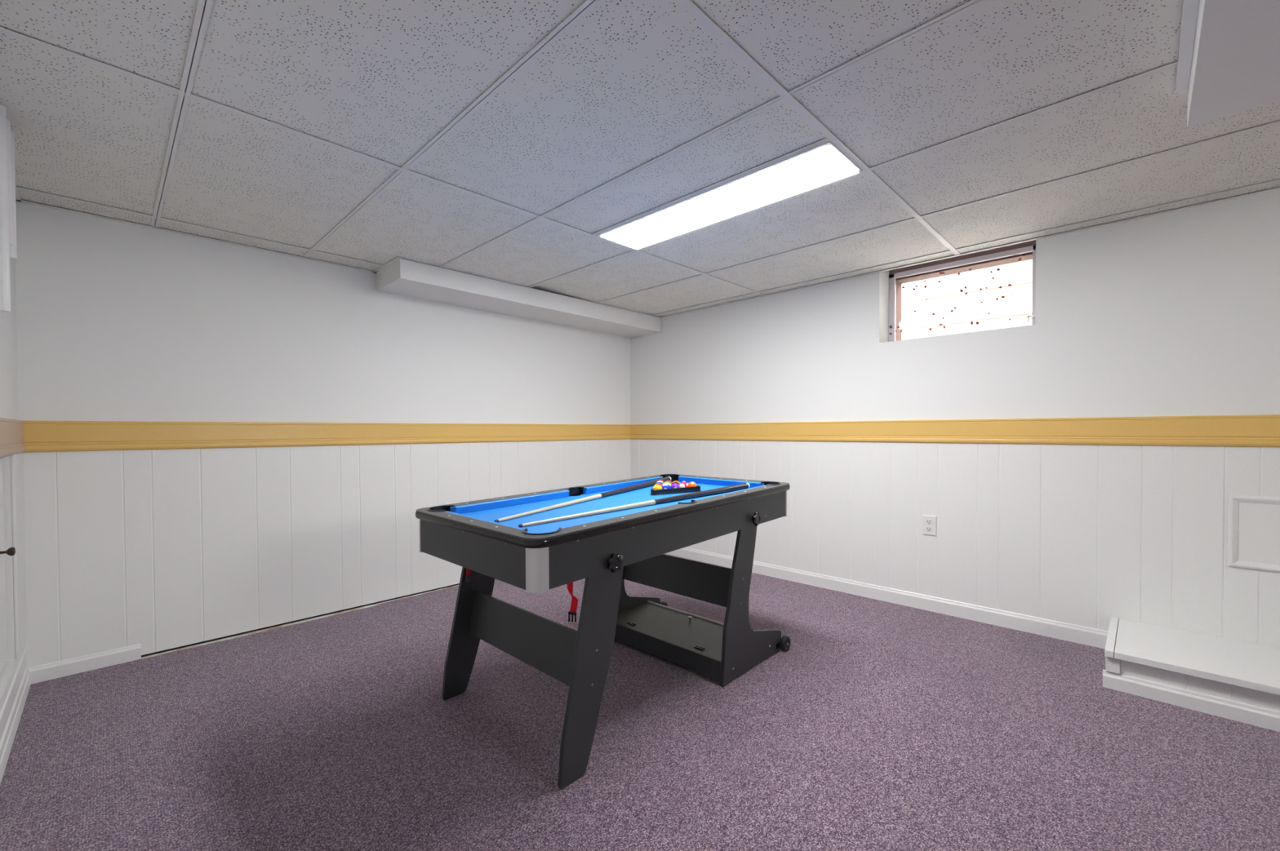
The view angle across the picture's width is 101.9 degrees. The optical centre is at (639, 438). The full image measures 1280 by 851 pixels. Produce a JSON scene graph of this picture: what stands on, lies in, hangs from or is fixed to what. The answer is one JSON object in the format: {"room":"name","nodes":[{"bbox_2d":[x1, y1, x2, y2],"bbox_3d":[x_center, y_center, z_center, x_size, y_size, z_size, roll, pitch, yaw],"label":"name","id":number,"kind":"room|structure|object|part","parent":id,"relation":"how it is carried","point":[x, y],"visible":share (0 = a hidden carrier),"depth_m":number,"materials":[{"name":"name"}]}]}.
{"room":"basement game room","nodes":[
{"label":"basement game room","id":0,"kind":"room"},
{"bbox_2d":[0,257,18,695],"bbox_3d":[-0.299,-0.059,-0.138,6.500,2.240,0.100,1,1,44],"label":"wall","id":1,"kind":"structure","parent":0,"point":[9,406],"depth_m":1.96,"materials":[{"name":"paint"}]},
{"bbox_2d":[0,104,17,312],"bbox_3d":[-1.962,-0.679,1.583,0.206,0.604,0.062,1,1,44],"label":"trim","id":2,"kind":"structure","parent":1,"relation":"attached to","point":[8,244],"depth_m":1.53,"materials":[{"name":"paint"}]},
{"bbox_2d":[0,417,25,457],"bbox_3d":[-0.258,0.017,-0.095,6.500,0.133,0.018,1,1,44],"label":"trim","id":3,"kind":"structure","parent":1,"relation":"attached to","point":[11,431],"depth_m":1.89,"materials":[{"name":"beige paint"}]},
{"bbox_2d":[0,453,27,673],"bbox_3d":[-1.972,0.454,1.558,1.736,0.776,0.070,1,1,44],"label":"door","id":4,"kind":"structure","parent":1,"relation":"in","point":[17,551],"depth_m":1.97,"materials":[{"name":"paint"}]},
{"bbox_3d":[-2.215,0.397,1.813,0.031,0.031,0.043,1,1,44],"label":"knob","id":5,"kind":"part","parent":4,"relation":"part of","materials":[{"name":"brown metal"}]},
{"bbox_3d":[-2.475,0.448,2.070,0.301,0.776,0.010,1,1,44],"label":"casing","id":6,"kind":"part","parent":4,"relation":"part of","materials":[{"name":"paint"}]},
{"bbox_2d":[0,640,31,785],"bbox_3d":[-0.254,0.960,-0.080,6.500,0.200,0.017,1,1,44],"label":"baseboard","id":7,"kind":"structure","parent":1,"relation":"attached to","point":[15,692],"depth_m":1.82,"materials":[{"name":"paint"}]},
{"bbox_2d":[1186,0,1279,127],"bbox_3d":[1.054,-0.929,0.312,0.903,0.094,2.460,1,1,44],"label":"soffit","id":8,"kind":"structure","parent":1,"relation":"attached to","point":[1235,65],"depth_m":1.23,"materials":[{"name":"paint"}]},
{"bbox_2d":[14,200,630,667],"bbox_3d":[-1.409,-0.111,3.448,0.104,2.240,3.688,1,1,44],"label":"wall","id":9,"kind":"structure","parent":0,"point":[157,550],"depth_m":2.72,"materials":[{"name":"paint"}]},
{"bbox_2d":[28,644,141,684],"bbox_3d":[-2.459,0.998,2.304,0.015,0.069,0.352,1,1,44],"label":"baseboard","id":10,"kind":"structure","parent":9,"relation":"attached to","point":[47,672],"depth_m":2.30,"materials":[{"name":"paint"}]},
{"bbox_2d":[141,583,459,659],"bbox_3d":[-1.216,0.998,3.587,0.004,0.010,3.221,1,1,44],"label":"trim","id":11,"kind":"structure","parent":9,"relation":"attached to","point":[313,617],"depth_m":2.84,"materials":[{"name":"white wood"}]},
{"bbox_2d":[22,421,630,453],"bbox_3d":[-1.333,-0.035,3.445,0.018,0.133,3.588,1,1,44],"label":"trim","id":12,"kind":"structure","parent":9,"relation":"attached to","point":[38,436],"depth_m":2.79,"materials":[{"name":"yellow wood"}]},
{"bbox_3d":[-1.336,0.507,3.459,0.004,0.977,3.588,1,1,44],"label":"wainscot panel","id":13,"kind":"part","parent":9,"relation":"part of","materials":[{"name":"paint"}]},
{"bbox_2d":[375,258,661,337],"bbox_3d":[-0.716,-0.962,3.811,0.378,0.124,2.175,1,1,44],"label":"soffit","id":14,"kind":"structure","parent":9,"relation":"attached to","point":[404,277],"depth_m":3.47,"materials":[{"name":"paint"}]},
{"bbox_2d":[0,0,1279,318],"bbox_3d":[1.018,-1.123,1.201,6.700,0.268,3.888,1,1,44],"label":"ceiling","id":15,"kind":"structure","parent":0,"point":[495,140],"depth_m":1.66,"materials":[{"name":"tile"}]},
{"bbox_2d":[595,141,862,249],"bbox_3d":[0.306,-1.046,2.256,1.195,0.096,0.281,1,1,44],"label":"ceiling light","id":16,"kind":"object","parent":15,"relation":"attached to","point":[824,164],"visible":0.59,"depth_m":2.13,"materials":[{"name":"white plastic"}]},
{"bbox_2d":[1175,0,1199,92],"bbox_3d":[0.700,-0.974,0.613,0.026,0.009,2.398,1,1,44],"label":"trim","id":17,"kind":"structure","parent":15,"relation":"attached to","point":[1190,7],"depth_m":1.29,"materials":[{"name":"paint"}]},
{"bbox_2d":[0,554,1279,850],"bbox_3d":[1.028,1.063,1.236,6.700,0.060,3.888,1,1,44],"label":"floor","id":18,"kind":"structure","parent":0,"point":[881,726],"depth_m":1.72,"materials":[{"name":"purple carpet"}]},
{"bbox_2d":[415,474,790,790],"bbox_3d":[-0.060,0.619,2.239,0.828,0.806,1.501,1,1,43],"label":"pool table","id":19,"kind":"object","parent":18,"relation":"on","point":[606,550],"visible":0.96,"depth_m":1.97,"materials":[{"name":"black plastic"}]},
{"bbox_3d":[-0.680,0.677,2.135,0.016,0.700,0.281,1,1,43],"label":"leg","id":20,"kind":"part","parent":19,"relation":"part of","materials":[{"name":"black laminate"}]},
{"bbox_3d":[-0.564,0.359,1.704,0.681,0.134,0.015,1,1,43],"label":"panel","id":21,"kind":"part","parent":19,"relation":"part of","materials":[{"name":"black laminate"}]},
{"bbox_2d":[445,511,528,533],"bbox_3d":[-0.530,0.287,1.739,0.539,0.033,0.022,1,1,43],"label":"cushion","id":22,"kind":"object","parent":19,"relation":"on","point":[515,528],"depth_m":1.69,"materials":[{"name":"blue fabric"}]},
{"bbox_2d":[449,490,569,514],"bbox_3d":[-0.529,0.268,2.213,0.022,0.046,0.578,1,1,43],"label":"cushion","id":23,"kind":"object","parent":19,"relation":"on","point":[483,506],"depth_m":2.18,"materials":[{"name":"blue fabric"}]},
{"bbox_2d":[494,476,671,522],"bbox_3d":[-0.176,0.255,2.374,0.030,0.064,1.277,0,1,32],"label":"pool cue","id":24,"kind":"object","parent":19,"relation":"on","point":[651,483],"visible":0.88,"depth_m":2.29,"materials":[{"name":"wood"}]},
{"bbox_3d":[-0.143,0.682,1.626,0.016,0.700,0.281,1,1,43],"label":"leg","id":25,"kind":"part","parent":19,"relation":"part of","materials":[{"name":"black laminate"}]},
{"bbox_3d":[-0.062,0.254,2.233,0.792,0.069,1.497,1,1,43],"label":"rail","id":26,"kind":"part","parent":19,"relation":"part of","materials":[{"name":"black wood"}]},
{"bbox_3d":[-0.083,0.389,1.631,0.028,0.060,0.058,1,1,43],"label":"locking knob","id":27,"kind":"part","parent":19,"relation":"part of","materials":[{"name":"black plastic"}]},
{"bbox_2d":[556,504,675,530],"bbox_3d":[-0.057,0.276,1.766,0.022,0.046,0.578,1,1,43],"label":"cushion","id":28,"kind":"object","parent":19,"relation":"on","point":[672,505],"depth_m":1.72,"materials":[{"name":"blue fabric"}]},
{"bbox_2d":[583,476,662,494],"bbox_3d":[-0.068,0.240,2.700,0.022,0.046,0.578,1,1,43],"label":"cushion","id":29,"kind":"object","parent":19,"relation":"on","point":[597,489],"depth_m":2.62,"materials":[{"name":"blue fabric"}]},
{"bbox_2d":[518,483,750,528],"bbox_3d":[0.061,0.259,2.156,1.253,0.063,0.030,-1,1,-41],"label":"pool cue","id":30,"kind":"object","parent":19,"relation":"on","point":[745,486],"visible":0.92,"depth_m":2.13,"materials":[{"name":"beige wood"}]},
{"bbox_3d":[-0.057,0.656,2.793,0.016,0.715,0.488,1,1,43],"label":"leg","id":31,"kind":"part","parent":19,"relation":"part of","materials":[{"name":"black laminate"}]},
{"bbox_2d":[652,484,662,489],"bbox_3d":[0.082,0.239,2.445,0.046,0.046,0.046,-1,1,-34],"label":"ball","id":32,"kind":"object","parent":19,"relation":"on","point":[655,486],"visible":0.66,"depth_m":2.43,"materials":[{"name":"yellow plastic"}]},
{"bbox_2d":[662,484,671,488],"bbox_3d":[0.124,0.237,2.463,0.046,0.046,0.046,-1,1,-17],"label":"ball","id":33,"kind":"object","parent":19,"relation":"on","point":[664,486],"visible":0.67,"depth_m":2.45,"materials":[{"name":"blue plastic"}]},
{"bbox_3d":[0.213,0.333,1.974,0.015,0.169,1.386,1,1,43],"label":"panel","id":34,"kind":"part","parent":19,"relation":"part of","materials":[{"name":"black laminate"}]},
{"bbox_2d":[616,602,723,660],"bbox_3d":[0.193,0.922,2.523,0.723,0.012,0.338,1,1,43],"label":"shelf","id":35,"kind":"object","parent":19,"relation":"attached to","point":[697,637],"depth_m":2.50,"materials":[{"name":"grey wood"}]},
{"bbox_2d":[670,483,679,488],"bbox_3d":[0.167,0.236,2.481,0.046,0.046,0.046,-1,1,-22],"label":"ball","id":36,"kind":"object","parent":19,"relation":"on","point":[674,485],"visible":0.65,"depth_m":2.46,"materials":[{"name":"purple plastic"}]},
{"bbox_2d":[649,484,701,495],"bbox_3d":[0.123,0.246,2.517,0.265,0.032,0.249,1,1,44],"label":"rack","id":37,"kind":"object","parent":19,"relation":"on","point":[695,489],"visible":0.63,"depth_m":2.45,"materials":[{"name":"black plastic"}]},
{"bbox_2d":[679,482,688,488],"bbox_3d":[0.210,0.234,2.498,0.046,0.046,0.046,-1,1,-17],"label":"ball","id":38,"kind":"object","parent":19,"relation":"on","point":[682,485],"visible":0.64,"depth_m":2.48,"materials":[{"name":"white plastic"}]},
{"bbox_2d":[688,482,697,487],"bbox_3d":[0.253,0.233,2.516,0.046,0.046,0.046,-1,1,-15],"label":"ball","id":39,"kind":"object","parent":19,"relation":"on","point":[690,484],"visible":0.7,"depth_m":2.50,"materials":[{"name":"orange plastic"}]},
{"bbox_2d":[678,476,764,488],"bbox_3d":[0.406,0.229,2.727,0.539,0.033,0.022,1,1,43],"label":"cushion","id":40,"kind":"object","parent":19,"relation":"on","point":[697,480],"depth_m":2.72,"materials":[{"name":"blue fabric"}]},
{"bbox_2d":[694,485,764,500],"bbox_3d":[0.405,0.247,2.253,0.022,0.046,0.578,1,1,43],"label":"cushion","id":41,"kind":"object","parent":19,"relation":"on","point":[761,486],"depth_m":2.21,"materials":[{"name":"blue fabric"}]},
{"bbox_3d":[0.502,0.661,2.308,0.016,0.715,0.488,1,1,43],"label":"leg","id":42,"kind":"part","parent":19,"relation":"part of","materials":[{"name":"black laminate"}]},
{"bbox_3d":[0.501,0.347,2.248,0.028,0.060,0.058,1,1,43],"label":"locking knob","id":43,"kind":"part","parent":19,"relation":"part of","materials":[{"name":"black plastic"}]},
{"bbox_2d":[1102,617,1279,732],"bbox_3d":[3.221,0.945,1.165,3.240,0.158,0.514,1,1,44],"label":"baseboard heater","id":44,"kind":"object","parent":18,"relation":"on","point":[1234,680],"visible":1,"depth_m":2.01,"materials":[{"name":"paint"}]},
{"bbox_3d":[3.058,0.995,0.998,3.240,0.066,0.019,1,1,44],"label":"molding","id":45,"kind":"part","parent":44,"relation":"part of","materials":[{"name":"paint"}]},
{"bbox_3d":[3.065,0.960,0.997,3.230,0.135,0.004,1,1,44],"label":"panel","id":46,"kind":"part","parent":44,"relation":"part of","materials":[{"name":"paint"}]},
{"bbox_2d":[630,189,1279,648],"bbox_3d":[2.272,-0.114,2.572,6.600,2.240,0.204,1,1,44],"label":"wall","id":47,"kind":"structure","parent":0,"point":[1174,313],"depth_m":2.66,"materials":[{"name":"paint"}]},
{"bbox_2d":[664,547,1107,649],"bbox_3d":[1.078,0.952,3.611,3.256,0.086,0.015,1,1,44],"label":"baseboard","id":48,"kind":"structure","parent":47,"relation":"attached to","point":[1078,634],"depth_m":3.02,"materials":[{"name":"paint"}]},
{"bbox_2d":[922,515,936,536],"bbox_3d":[1.679,0.504,3.014,0.072,0.114,0.008,1,1,44],"label":"wall outlet","id":49,"kind":"object","parent":47,"relation":"attached to","point":[929,522],"visible":1,"depth_m":3.01,"materials":[{"name":"white plastic"}]},
{"bbox_2d":[925,526,932,532],"bbox_3d":[1.677,0.526,3.013,0.034,0.027,0.002,1,1,44],"label":"receptacle","id":50,"kind":"object","parent":49,"relation":"attached to","point":[928,529],"depth_m":3.01,"materials":[{"name":"beige plastic"}]},
{"bbox_2d":[925,520,932,524],"bbox_3d":[1.677,0.484,3.012,0.034,0.027,0.002,1,1,44],"label":"receptacle","id":51,"kind":"object","parent":49,"relation":"attached to","point":[927,522],"depth_m":3.01,"materials":[{"name":"beige plastic"}]},
{"bbox_2d":[630,414,1279,447],"bbox_3d":[2.234,-0.035,2.462,6.500,0.133,0.018,1,1,44],"label":"trim","id":52,"kind":"structure","parent":47,"relation":"attached to","point":[1257,430],"depth_m":2.72,"materials":[{"name":"yellow paint"}]},
{"bbox_3d":[2.241,0.513,2.475,6.500,0.990,0.004,1,1,44],"label":"wainscot panel","id":53,"kind":"part","parent":47,"relation":"part of","materials":[{"name":"paint"}]},
{"bbox_2d":[888,240,1035,342],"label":"window","id":54,"kind":"structure","parent":47,"relation":"in","point":[993,289],"depth_m":3.64,"materials":[{"name":"glass"}]},
{"bbox_3d":[1.877,-0.808,3.057,0.697,0.420,0.004,1,1,44],"label":"pane","id":55,"kind":"part","parent":54,"relation":"part of","materials":[{"name":"clear glass"}]},
{"bbox_2d":[1227,495,1279,572],"bbox_3d":[2.737,0.394,1.978,0.657,0.304,0.013,1,1,44],"label":"access panel","id":56,"kind":"object","parent":47,"relation":"attached to","point":[1254,522],"visible":1,"depth_m":2.16,"materials":[{"name":"paint"}]}
]}

